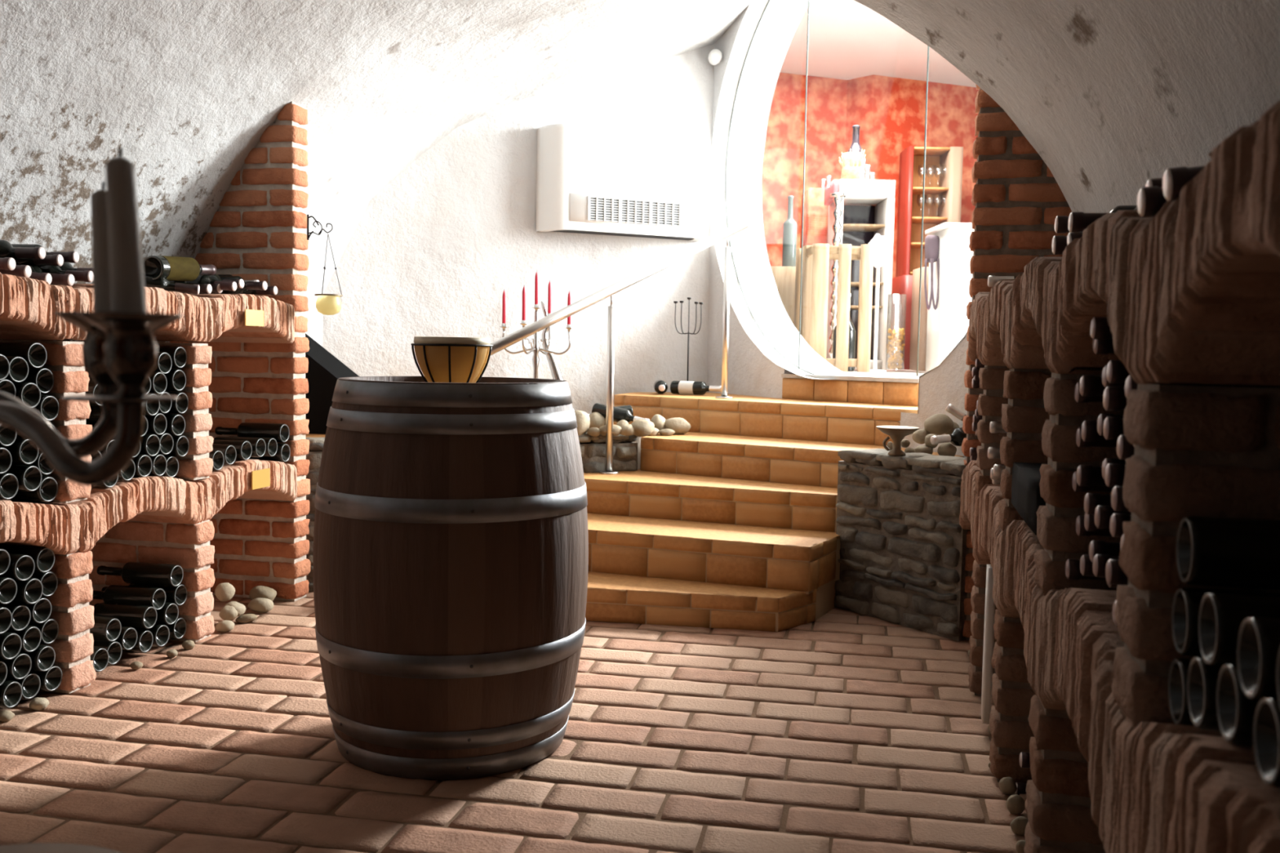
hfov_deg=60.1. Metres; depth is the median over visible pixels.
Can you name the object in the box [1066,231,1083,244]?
wine bottle
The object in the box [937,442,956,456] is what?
stone
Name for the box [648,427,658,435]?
stone
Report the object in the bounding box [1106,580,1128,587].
wine bottle
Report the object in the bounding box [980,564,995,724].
board
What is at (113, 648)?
wine bottle
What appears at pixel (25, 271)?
wine bottle
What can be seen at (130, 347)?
cup
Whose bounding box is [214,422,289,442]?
wine bottle
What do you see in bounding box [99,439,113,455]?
wine bottle
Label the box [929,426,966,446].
wine bottle
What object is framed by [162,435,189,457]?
wine bottle
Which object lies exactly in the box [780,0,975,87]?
ceiling
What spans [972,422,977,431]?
wine bottle
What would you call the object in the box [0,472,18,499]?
wine bottle
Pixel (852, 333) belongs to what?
wine bottle
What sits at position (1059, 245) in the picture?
wine bottle
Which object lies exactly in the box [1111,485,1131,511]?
wine bottle
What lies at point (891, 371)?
floor
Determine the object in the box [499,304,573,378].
candelabrum
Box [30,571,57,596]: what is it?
wine bottle
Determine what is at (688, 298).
candle stand
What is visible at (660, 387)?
wine bottle
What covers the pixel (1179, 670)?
wine bottle
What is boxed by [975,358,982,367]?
wine bottle
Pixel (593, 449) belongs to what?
stone wall
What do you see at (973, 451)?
wine bottle
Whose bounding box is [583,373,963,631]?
staircase
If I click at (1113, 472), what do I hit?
wine bottle
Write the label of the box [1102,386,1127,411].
wine bottle
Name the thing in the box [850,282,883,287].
shelf
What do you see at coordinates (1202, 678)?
wine bottle
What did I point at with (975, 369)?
wine bottle
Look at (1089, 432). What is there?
wine bottle
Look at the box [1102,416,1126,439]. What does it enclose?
wine bottle
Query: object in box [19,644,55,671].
wine bottle
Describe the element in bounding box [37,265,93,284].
wine bottle
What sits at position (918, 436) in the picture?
stone
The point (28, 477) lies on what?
wine bottle
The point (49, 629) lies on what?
wine bottle
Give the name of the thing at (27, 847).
side table
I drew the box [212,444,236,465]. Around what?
wine bottle
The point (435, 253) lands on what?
wall
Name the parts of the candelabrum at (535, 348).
arm, arm, stem, arm, arm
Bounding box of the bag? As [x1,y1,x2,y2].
[924,234,939,310]
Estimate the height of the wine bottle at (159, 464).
0.076 m
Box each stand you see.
[673,297,703,381]
[869,266,886,372]
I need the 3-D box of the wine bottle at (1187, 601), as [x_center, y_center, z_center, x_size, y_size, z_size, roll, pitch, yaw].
[0.727,0.215,1.161,0.298,0.074,0.075,2,4,14]
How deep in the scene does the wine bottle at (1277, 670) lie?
0.90 m
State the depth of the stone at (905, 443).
4.42 m
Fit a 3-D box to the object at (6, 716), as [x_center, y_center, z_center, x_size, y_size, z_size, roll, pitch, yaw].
[-1.713,0.782,2.986,0.042,0.031,0.043,2,4,13]
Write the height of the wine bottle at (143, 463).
0.074 m
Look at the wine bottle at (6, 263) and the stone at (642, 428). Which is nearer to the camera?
the wine bottle at (6, 263)
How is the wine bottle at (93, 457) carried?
in the wine rack at (244, 525)
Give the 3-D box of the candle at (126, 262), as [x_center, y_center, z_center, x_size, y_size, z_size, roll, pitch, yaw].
[-0.390,-0.144,0.842,0.028,0.133,0.025,2,4,13]
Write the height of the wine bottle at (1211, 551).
0.073 m
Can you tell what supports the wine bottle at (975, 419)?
in the wine rack at (1188, 293)
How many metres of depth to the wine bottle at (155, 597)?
3.65 m
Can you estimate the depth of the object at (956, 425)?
4.55 m
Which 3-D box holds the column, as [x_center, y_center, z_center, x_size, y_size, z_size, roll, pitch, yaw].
[1.352,-1.000,7.656,0.105,1.208,0.103,2,4,13]
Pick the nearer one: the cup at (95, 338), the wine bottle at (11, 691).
the cup at (95, 338)
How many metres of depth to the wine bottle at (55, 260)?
3.24 m
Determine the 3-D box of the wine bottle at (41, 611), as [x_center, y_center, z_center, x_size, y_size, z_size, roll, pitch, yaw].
[-1.834,0.516,3.168,0.298,0.074,0.075,2,4,15]
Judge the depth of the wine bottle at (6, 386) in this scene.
3.00 m
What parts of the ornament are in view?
stem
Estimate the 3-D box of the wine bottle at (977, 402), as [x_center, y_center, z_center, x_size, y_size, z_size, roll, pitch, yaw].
[1.329,-0.071,3.854,0.300,0.074,0.074,2,4,13]
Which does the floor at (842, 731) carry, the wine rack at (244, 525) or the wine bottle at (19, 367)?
the wine rack at (244, 525)
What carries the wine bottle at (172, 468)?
on the wine rack at (244, 525)
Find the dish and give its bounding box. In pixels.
[875,425,919,455]
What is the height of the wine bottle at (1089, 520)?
0.074 m
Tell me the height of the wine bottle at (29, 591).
0.074 m
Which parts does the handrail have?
post, rail, post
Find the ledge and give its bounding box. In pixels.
[306,422,648,469]
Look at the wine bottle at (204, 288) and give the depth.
3.88 m
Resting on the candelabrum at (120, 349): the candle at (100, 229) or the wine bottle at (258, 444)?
the candle at (100, 229)
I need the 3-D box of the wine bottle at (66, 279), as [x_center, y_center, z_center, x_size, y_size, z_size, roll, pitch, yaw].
[-1.814,-0.444,3.260,0.302,0.083,0.075,1,4,6]
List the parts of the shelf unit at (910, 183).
panel, shelf, panel, shelf, shelf, shelf, panel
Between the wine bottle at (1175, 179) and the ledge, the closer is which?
the wine bottle at (1175, 179)
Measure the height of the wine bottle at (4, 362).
0.074 m
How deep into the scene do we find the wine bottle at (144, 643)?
3.59 m
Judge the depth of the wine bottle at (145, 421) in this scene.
3.55 m
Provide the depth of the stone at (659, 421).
5.44 m
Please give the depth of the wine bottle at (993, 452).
3.24 m
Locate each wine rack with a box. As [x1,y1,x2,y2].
[0,101,310,693]
[959,83,1279,852]
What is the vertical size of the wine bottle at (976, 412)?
0.074 m
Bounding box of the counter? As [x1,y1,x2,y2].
[794,243,873,372]
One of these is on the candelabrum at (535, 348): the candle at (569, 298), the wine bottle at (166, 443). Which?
the candle at (569, 298)
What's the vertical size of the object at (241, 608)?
0.055 m
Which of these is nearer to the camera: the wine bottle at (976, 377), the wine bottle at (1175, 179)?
the wine bottle at (1175, 179)
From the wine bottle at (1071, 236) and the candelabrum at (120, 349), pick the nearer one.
the candelabrum at (120, 349)
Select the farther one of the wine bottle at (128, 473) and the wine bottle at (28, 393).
the wine bottle at (128, 473)
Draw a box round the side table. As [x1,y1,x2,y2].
[0,843,122,852]
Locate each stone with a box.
[631,419,654,436]
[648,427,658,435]
[650,414,665,431]
[658,428,675,435]
[664,417,690,435]
[887,441,893,450]
[901,439,910,448]
[904,447,915,453]
[911,429,929,444]
[914,444,933,453]
[924,413,953,435]
[924,434,937,448]
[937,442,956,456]
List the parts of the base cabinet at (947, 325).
drawer, drawer, drawer, drawer, knob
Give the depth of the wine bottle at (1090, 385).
1.78 m
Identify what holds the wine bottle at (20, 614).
on the wine bottle at (31, 636)
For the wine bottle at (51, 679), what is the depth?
3.19 m
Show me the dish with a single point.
(897, 433)
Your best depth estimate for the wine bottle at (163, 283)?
3.75 m
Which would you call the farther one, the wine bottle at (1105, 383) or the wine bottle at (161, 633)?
the wine bottle at (161, 633)
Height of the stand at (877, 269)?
0.683 m
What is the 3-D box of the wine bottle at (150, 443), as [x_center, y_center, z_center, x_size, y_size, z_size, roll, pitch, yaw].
[-1.710,0.056,3.598,0.298,0.075,0.075,2,4,14]
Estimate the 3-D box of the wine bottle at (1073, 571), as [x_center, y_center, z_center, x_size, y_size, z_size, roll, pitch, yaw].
[0.876,0.249,1.861,0.300,0.074,0.074,2,4,13]
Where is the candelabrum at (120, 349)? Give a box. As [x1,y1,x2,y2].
[0,311,182,485]
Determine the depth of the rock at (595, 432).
5.13 m
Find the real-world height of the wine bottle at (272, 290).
0.074 m
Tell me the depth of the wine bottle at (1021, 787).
2.61 m
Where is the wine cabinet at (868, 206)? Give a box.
[823,179,895,369]
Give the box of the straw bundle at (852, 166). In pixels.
[839,148,866,179]
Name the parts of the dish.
handle, stem, plate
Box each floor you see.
[0,591,1027,852]
[843,368,927,376]
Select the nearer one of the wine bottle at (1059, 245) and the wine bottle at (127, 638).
the wine bottle at (1059, 245)
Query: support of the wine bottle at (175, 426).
on the wine bottle at (181, 445)
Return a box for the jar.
[885,294,906,369]
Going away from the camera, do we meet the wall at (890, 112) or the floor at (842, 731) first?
the floor at (842, 731)
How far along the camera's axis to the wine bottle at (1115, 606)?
1.48 m
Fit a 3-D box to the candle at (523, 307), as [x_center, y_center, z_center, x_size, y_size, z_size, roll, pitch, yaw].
[-0.591,-0.625,5.633,0.018,0.194,0.018,2,4,13]
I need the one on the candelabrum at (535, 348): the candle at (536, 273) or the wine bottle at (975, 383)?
the candle at (536, 273)
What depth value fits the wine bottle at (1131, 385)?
1.51 m
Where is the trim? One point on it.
(776, 28)
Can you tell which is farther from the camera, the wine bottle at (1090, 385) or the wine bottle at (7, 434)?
the wine bottle at (7, 434)
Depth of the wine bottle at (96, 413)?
3.34 m
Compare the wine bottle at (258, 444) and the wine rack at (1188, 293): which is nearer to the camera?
the wine rack at (1188, 293)
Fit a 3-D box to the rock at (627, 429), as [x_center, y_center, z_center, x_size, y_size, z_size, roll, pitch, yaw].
[-0.055,0.017,5.182,0.075,0.056,0.078,2,4,13]
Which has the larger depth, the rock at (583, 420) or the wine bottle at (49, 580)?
the rock at (583, 420)
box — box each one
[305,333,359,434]
[1011,462,1047,534]
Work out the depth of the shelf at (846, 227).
7.82 m
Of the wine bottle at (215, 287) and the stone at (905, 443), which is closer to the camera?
the wine bottle at (215, 287)
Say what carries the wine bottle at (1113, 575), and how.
in the wine rack at (1188, 293)
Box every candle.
[90,182,111,311]
[105,147,146,312]
[502,289,506,323]
[521,286,525,319]
[534,270,537,304]
[547,280,551,313]
[567,289,571,324]
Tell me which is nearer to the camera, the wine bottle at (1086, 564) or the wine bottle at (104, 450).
the wine bottle at (1086, 564)
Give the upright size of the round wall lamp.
0.133 m
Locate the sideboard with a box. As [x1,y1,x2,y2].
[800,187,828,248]
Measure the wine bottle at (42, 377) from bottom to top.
0.074 m
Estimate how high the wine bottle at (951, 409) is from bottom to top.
0.206 m
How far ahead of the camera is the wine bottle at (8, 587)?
3.01 m
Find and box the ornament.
[540,301,563,380]
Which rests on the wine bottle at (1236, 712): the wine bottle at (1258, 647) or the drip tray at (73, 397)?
the wine bottle at (1258, 647)
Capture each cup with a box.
[53,311,119,395]
[75,311,182,395]
[532,304,540,311]
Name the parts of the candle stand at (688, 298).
stem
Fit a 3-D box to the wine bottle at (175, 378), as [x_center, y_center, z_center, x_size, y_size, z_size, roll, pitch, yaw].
[-1.678,-0.159,3.725,0.298,0.074,0.074,2,4,15]
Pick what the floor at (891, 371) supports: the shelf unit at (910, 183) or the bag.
the shelf unit at (910, 183)
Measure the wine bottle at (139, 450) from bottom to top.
0.075 m
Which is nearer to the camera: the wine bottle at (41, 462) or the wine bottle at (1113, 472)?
the wine bottle at (1113, 472)
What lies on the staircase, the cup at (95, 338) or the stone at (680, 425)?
the stone at (680, 425)
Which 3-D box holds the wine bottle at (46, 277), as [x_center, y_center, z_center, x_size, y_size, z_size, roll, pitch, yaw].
[-1.836,-0.443,3.165,0.303,0.090,0.074,1,4,3]
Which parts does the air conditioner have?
grille panel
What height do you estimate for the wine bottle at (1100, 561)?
0.074 m
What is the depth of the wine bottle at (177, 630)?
3.77 m
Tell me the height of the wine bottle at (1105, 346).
0.074 m
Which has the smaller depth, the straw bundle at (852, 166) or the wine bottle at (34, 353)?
the wine bottle at (34, 353)
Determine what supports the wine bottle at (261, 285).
on the wine rack at (244, 525)
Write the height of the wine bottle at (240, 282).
0.074 m
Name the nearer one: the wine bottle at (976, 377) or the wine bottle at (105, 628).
the wine bottle at (105, 628)
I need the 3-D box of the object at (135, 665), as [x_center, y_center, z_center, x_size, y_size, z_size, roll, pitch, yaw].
[-1.583,0.752,3.480,0.038,0.025,0.038,2,4,13]
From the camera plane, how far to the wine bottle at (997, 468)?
3.10 m
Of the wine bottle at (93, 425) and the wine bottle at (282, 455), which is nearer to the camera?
the wine bottle at (93, 425)
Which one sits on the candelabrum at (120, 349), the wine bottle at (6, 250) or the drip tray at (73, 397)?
the drip tray at (73, 397)
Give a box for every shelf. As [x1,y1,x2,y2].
[842,223,885,231]
[849,305,882,310]
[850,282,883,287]
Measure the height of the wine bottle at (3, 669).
0.076 m
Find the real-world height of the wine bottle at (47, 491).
0.077 m
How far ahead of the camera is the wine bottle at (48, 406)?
3.13 m
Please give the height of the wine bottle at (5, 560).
0.074 m
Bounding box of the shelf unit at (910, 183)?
[895,146,963,276]
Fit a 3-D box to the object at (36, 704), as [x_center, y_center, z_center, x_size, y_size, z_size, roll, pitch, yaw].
[-1.678,0.774,3.088,0.048,0.035,0.048,2,4,13]
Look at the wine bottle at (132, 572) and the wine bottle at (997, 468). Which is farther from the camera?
the wine bottle at (132, 572)
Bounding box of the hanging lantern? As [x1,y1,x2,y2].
[306,214,342,315]
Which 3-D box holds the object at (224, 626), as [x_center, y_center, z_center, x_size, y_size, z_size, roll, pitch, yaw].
[-1.484,0.714,3.963,0.063,0.040,0.070,2,4,13]
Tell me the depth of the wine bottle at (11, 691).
3.04 m
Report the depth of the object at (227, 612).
4.03 m
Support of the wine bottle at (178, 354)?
on the wine bottle at (175, 378)
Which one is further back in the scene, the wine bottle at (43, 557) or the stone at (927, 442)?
the stone at (927, 442)
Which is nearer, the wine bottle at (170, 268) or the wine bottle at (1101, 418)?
the wine bottle at (1101, 418)
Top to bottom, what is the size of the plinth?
0.677 m
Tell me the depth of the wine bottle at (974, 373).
3.87 m
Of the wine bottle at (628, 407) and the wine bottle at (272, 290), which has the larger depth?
the wine bottle at (628, 407)
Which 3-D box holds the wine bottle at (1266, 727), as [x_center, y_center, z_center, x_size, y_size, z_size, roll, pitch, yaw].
[0.666,0.267,0.887,0.298,0.074,0.074,2,4,13]
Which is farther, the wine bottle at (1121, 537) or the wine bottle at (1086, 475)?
the wine bottle at (1086, 475)
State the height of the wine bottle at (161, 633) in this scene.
0.076 m
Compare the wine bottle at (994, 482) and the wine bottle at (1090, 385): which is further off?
the wine bottle at (994, 482)
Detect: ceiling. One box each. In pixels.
[0,0,1279,346]
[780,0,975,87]
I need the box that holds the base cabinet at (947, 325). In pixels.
[924,222,974,371]
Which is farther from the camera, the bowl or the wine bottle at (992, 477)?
the wine bottle at (992, 477)
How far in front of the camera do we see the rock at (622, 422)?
5.34 m
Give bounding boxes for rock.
[574,410,590,435]
[586,427,600,436]
[588,412,604,428]
[599,424,622,435]
[616,419,628,426]
[620,424,635,435]
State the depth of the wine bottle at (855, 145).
7.87 m
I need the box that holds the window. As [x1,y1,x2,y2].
[725,0,928,376]
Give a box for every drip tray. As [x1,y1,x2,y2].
[60,395,117,402]
[81,395,179,402]
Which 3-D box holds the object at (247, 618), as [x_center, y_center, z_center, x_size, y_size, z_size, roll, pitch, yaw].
[-1.456,0.710,4.091,0.073,0.033,0.078,2,4,13]
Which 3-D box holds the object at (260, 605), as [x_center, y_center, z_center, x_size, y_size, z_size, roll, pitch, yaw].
[-1.458,0.689,4.257,0.097,0.060,0.090,2,4,13]
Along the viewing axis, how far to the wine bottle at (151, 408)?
3.56 m
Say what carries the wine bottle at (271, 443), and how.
on the wine rack at (244, 525)
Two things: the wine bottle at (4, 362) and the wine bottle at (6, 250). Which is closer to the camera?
the wine bottle at (4, 362)
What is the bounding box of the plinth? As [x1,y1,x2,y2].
[770,266,795,324]
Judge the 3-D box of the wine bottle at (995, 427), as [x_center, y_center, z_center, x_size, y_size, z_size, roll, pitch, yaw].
[1.174,0.007,3.216,0.300,0.074,0.075,2,4,13]
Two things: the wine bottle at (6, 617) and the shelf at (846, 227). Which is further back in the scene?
the shelf at (846, 227)
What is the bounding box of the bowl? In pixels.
[411,336,493,382]
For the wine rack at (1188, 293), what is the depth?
1.35 m
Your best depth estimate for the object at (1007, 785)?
2.59 m
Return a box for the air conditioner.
[535,124,705,241]
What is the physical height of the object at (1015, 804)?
0.044 m
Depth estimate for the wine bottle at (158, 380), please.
3.59 m
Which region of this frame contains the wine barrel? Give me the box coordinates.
[312,376,588,780]
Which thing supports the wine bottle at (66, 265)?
in the wine rack at (244, 525)
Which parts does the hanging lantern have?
chain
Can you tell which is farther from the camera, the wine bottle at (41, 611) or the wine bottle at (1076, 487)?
the wine bottle at (41, 611)
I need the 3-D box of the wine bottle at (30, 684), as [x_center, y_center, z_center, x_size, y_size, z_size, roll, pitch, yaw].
[-1.852,0.725,3.142,0.299,0.076,0.075,2,4,15]
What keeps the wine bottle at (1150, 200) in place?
in the wine rack at (1188, 293)
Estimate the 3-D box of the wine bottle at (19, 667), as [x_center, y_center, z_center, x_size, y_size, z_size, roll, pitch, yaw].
[-1.854,0.659,3.099,0.298,0.074,0.075,2,4,15]
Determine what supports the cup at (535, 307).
on the candelabrum at (535, 348)
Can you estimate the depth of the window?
5.78 m
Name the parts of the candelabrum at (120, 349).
arm, arm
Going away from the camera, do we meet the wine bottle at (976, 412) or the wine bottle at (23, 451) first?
the wine bottle at (23, 451)
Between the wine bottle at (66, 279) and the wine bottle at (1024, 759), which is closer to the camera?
the wine bottle at (1024, 759)
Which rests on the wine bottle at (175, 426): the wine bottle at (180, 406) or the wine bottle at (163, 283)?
the wine bottle at (180, 406)
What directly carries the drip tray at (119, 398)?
on the candelabrum at (120, 349)
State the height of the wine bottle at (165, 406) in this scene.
0.074 m
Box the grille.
[590,195,679,226]
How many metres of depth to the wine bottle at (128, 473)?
3.47 m
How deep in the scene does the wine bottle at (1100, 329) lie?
1.69 m
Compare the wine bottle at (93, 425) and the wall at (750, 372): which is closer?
the wine bottle at (93, 425)
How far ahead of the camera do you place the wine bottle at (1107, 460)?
1.69 m
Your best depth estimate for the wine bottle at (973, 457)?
3.89 m
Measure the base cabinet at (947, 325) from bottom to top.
0.941 m
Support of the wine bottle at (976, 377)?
on the wine bottle at (977, 402)
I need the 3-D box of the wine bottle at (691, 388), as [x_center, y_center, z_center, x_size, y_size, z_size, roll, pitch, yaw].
[0.315,-0.210,6.054,0.300,0.075,0.076,3,4,26]
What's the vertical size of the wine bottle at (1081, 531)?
0.074 m
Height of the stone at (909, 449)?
0.037 m
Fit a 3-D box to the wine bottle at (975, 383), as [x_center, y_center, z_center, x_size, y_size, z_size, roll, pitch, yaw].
[1.313,-0.148,3.853,0.300,0.074,0.074,2,4,13]
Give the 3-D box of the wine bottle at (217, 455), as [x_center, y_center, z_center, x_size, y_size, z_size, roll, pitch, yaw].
[-1.641,0.116,3.962,0.298,0.075,0.074,2,4,13]
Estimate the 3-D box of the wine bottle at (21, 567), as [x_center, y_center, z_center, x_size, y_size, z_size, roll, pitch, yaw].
[-1.837,0.386,3.087,0.299,0.077,0.075,2,4,15]
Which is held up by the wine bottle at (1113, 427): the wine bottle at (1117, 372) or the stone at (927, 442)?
the wine bottle at (1117, 372)
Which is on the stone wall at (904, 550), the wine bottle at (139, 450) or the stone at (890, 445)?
the stone at (890, 445)
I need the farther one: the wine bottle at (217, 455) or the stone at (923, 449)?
the stone at (923, 449)
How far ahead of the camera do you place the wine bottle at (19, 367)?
3.04 m
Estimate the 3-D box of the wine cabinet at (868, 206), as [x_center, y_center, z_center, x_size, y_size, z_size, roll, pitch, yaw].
[1.567,-1.071,7.937,0.468,1.316,0.451,1,4,0]
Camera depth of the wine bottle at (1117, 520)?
1.58 m
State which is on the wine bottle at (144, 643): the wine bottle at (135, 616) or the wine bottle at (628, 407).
the wine bottle at (135, 616)
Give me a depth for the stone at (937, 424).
4.53 m
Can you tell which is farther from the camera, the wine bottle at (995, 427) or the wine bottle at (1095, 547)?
the wine bottle at (995, 427)
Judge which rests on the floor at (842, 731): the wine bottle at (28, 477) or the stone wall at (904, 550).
the stone wall at (904, 550)
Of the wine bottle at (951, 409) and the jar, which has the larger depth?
the jar
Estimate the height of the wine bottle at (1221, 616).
0.073 m
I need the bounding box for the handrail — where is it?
[489,219,748,474]
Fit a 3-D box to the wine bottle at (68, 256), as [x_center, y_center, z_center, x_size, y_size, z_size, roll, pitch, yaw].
[-1.837,-0.510,3.322,0.300,0.074,0.074,1,4,3]
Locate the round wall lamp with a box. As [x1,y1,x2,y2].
[708,48,722,65]
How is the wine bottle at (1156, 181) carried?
in the wine rack at (1188, 293)
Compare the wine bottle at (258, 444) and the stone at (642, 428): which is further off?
the stone at (642, 428)
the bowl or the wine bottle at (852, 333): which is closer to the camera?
the bowl
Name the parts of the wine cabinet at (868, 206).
panel, panel, panel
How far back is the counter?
6.74 m
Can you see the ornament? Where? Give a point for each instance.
(553, 366)
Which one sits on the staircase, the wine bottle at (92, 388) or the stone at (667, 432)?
the stone at (667, 432)
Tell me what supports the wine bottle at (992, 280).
on the wine rack at (1188, 293)
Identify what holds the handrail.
on the staircase
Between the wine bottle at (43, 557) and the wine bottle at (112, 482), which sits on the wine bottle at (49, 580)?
the wine bottle at (43, 557)
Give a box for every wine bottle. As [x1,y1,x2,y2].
[0,240,45,258]
[0,257,15,270]
[0,265,31,277]
[0,342,47,368]
[0,354,9,380]
[0,378,16,397]
[0,425,17,446]
[0,437,38,464]
[0,447,12,474]
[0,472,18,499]
[0,475,57,502]
[0,543,54,573]
[0,548,10,575]
[0,553,35,581]
[0,576,17,604]
[0,603,31,631]
[0,606,12,634]
[0,631,22,660]
[0,652,31,679]
[0,660,7,685]
[0,680,22,708]
[4,355,28,382]
[5,464,41,492]
[5,672,40,699]
[6,625,41,653]
[9,577,43,604]
[9,597,51,623]
[11,244,79,266]
[13,253,63,266]
[13,382,40,408]
[16,424,55,438]
[19,449,53,475]
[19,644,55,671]
[22,264,74,285]
[22,367,53,393]
[27,617,58,644]
[29,271,52,284]
[29,665,62,691]
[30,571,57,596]
[33,395,59,421]
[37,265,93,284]
[60,262,93,271]
[85,381,101,406]
[85,405,102,423]
[88,374,151,394]
[88,423,97,430]
[89,451,101,461]
[89,616,121,641]
[90,475,118,488]
[90,647,109,672]
[92,585,165,610]
[93,602,157,629]
[93,602,178,625]
[93,640,121,665]
[96,561,183,586]
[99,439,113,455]
[101,583,186,605]
[111,437,141,457]
[115,626,137,650]
[117,460,135,481]
[121,628,153,653]
[132,453,151,477]
[135,623,169,647]
[138,433,159,456]
[142,255,216,281]
[142,415,148,436]
[143,273,199,294]
[143,393,159,416]
[145,413,167,435]
[147,453,167,476]
[148,371,167,394]
[153,351,172,373]
[155,391,171,413]
[156,345,186,368]
[156,432,173,454]
[159,455,178,477]
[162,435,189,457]
[163,413,185,435]
[164,368,186,391]
[164,617,186,639]
[165,391,188,413]
[168,280,212,293]
[186,274,236,293]
[186,283,222,293]
[207,274,244,293]
[208,449,224,471]
[211,439,252,460]
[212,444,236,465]
[213,436,266,457]
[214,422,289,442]
[215,275,267,293]
[217,274,259,281]
[230,435,277,457]
[242,285,277,294]
[248,443,290,462]
[587,404,633,415]
[591,403,649,423]
[653,379,667,394]
[670,380,721,395]
[782,195,796,266]
[832,295,856,371]
[847,124,864,179]
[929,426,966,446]
[945,403,965,421]
[969,447,977,457]
[970,455,977,460]
[972,367,978,377]
[972,377,978,388]
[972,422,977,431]
[973,366,980,374]
[973,374,979,380]
[973,413,979,422]
[974,408,982,417]
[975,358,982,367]
[976,400,978,408]
[987,275,1016,286]
[987,447,1000,458]
[989,421,1007,433]
[990,467,1000,479]
[991,479,999,484]
[992,464,1005,476]
[1015,782,1028,795]
[1019,752,1030,768]
[1051,235,1067,254]
[1054,204,1137,233]
[1065,559,1106,580]
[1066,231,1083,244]
[1067,206,1137,232]
[1071,471,1113,492]
[1074,382,1102,402]
[1075,426,1116,447]
[1075,515,1112,536]
[1076,465,1106,486]
[1079,374,1124,396]
[1080,420,1117,441]
[1080,554,1094,576]
[1084,493,1111,515]
[1084,512,1110,531]
[1088,540,1121,562]
[1089,316,1112,339]
[1092,554,1119,577]
[1093,338,1115,354]
[1094,505,1131,528]
[1097,413,1126,435]
[1102,364,1124,387]
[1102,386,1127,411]
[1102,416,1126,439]
[1102,457,1122,479]
[1104,463,1124,487]
[1105,559,1128,585]
[1106,360,1129,383]
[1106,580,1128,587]
[1109,513,1131,537]
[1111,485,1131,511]
[1111,600,1118,626]
[1116,435,1134,459]
[1120,537,1121,554]
[1124,374,1137,395]
[1137,186,1167,217]
[1145,177,1163,186]
[1162,165,1204,200]
[1168,657,1195,726]
[1171,586,1279,657]
[1176,515,1279,590]
[1186,655,1221,731]
[1198,591,1279,667]
[1216,662,1258,746]
[1236,616,1279,702]
[1253,696,1279,788]
[1275,648,1279,705]
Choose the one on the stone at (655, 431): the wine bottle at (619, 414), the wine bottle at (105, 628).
the wine bottle at (619, 414)
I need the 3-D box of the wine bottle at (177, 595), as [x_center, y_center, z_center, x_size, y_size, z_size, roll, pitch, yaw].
[-1.700,0.568,3.780,0.299,0.077,0.075,2,4,12]
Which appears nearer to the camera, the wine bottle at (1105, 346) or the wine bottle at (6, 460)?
the wine bottle at (1105, 346)
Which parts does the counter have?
rail, rail, rail, rail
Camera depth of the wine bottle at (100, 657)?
3.38 m
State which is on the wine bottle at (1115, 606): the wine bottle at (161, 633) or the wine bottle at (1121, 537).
the wine bottle at (1121, 537)
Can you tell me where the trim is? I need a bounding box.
[711,0,967,413]
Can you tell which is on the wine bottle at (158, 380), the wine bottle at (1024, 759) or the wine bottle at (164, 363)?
the wine bottle at (164, 363)
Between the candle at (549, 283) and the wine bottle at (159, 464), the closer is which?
the wine bottle at (159, 464)
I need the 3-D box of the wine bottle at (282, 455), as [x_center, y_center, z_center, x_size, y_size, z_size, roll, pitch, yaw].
[-1.532,0.100,4.362,0.299,0.076,0.075,2,4,11]
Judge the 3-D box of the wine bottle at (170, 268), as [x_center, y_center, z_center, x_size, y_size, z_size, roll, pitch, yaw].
[-1.597,-0.548,3.872,0.084,0.093,0.338,2,4,13]
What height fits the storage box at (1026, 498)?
0.100 m
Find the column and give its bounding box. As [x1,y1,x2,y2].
[828,192,845,358]
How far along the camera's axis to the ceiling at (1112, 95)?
3.66 m
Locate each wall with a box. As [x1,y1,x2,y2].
[306,432,638,591]
[322,8,715,413]
[707,0,968,457]
[761,72,978,278]
[833,448,969,641]
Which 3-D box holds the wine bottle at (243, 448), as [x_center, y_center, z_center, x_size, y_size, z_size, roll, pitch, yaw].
[-1.597,0.084,4.122,0.298,0.075,0.075,2,4,14]
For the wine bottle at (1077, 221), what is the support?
in the wine rack at (1188, 293)

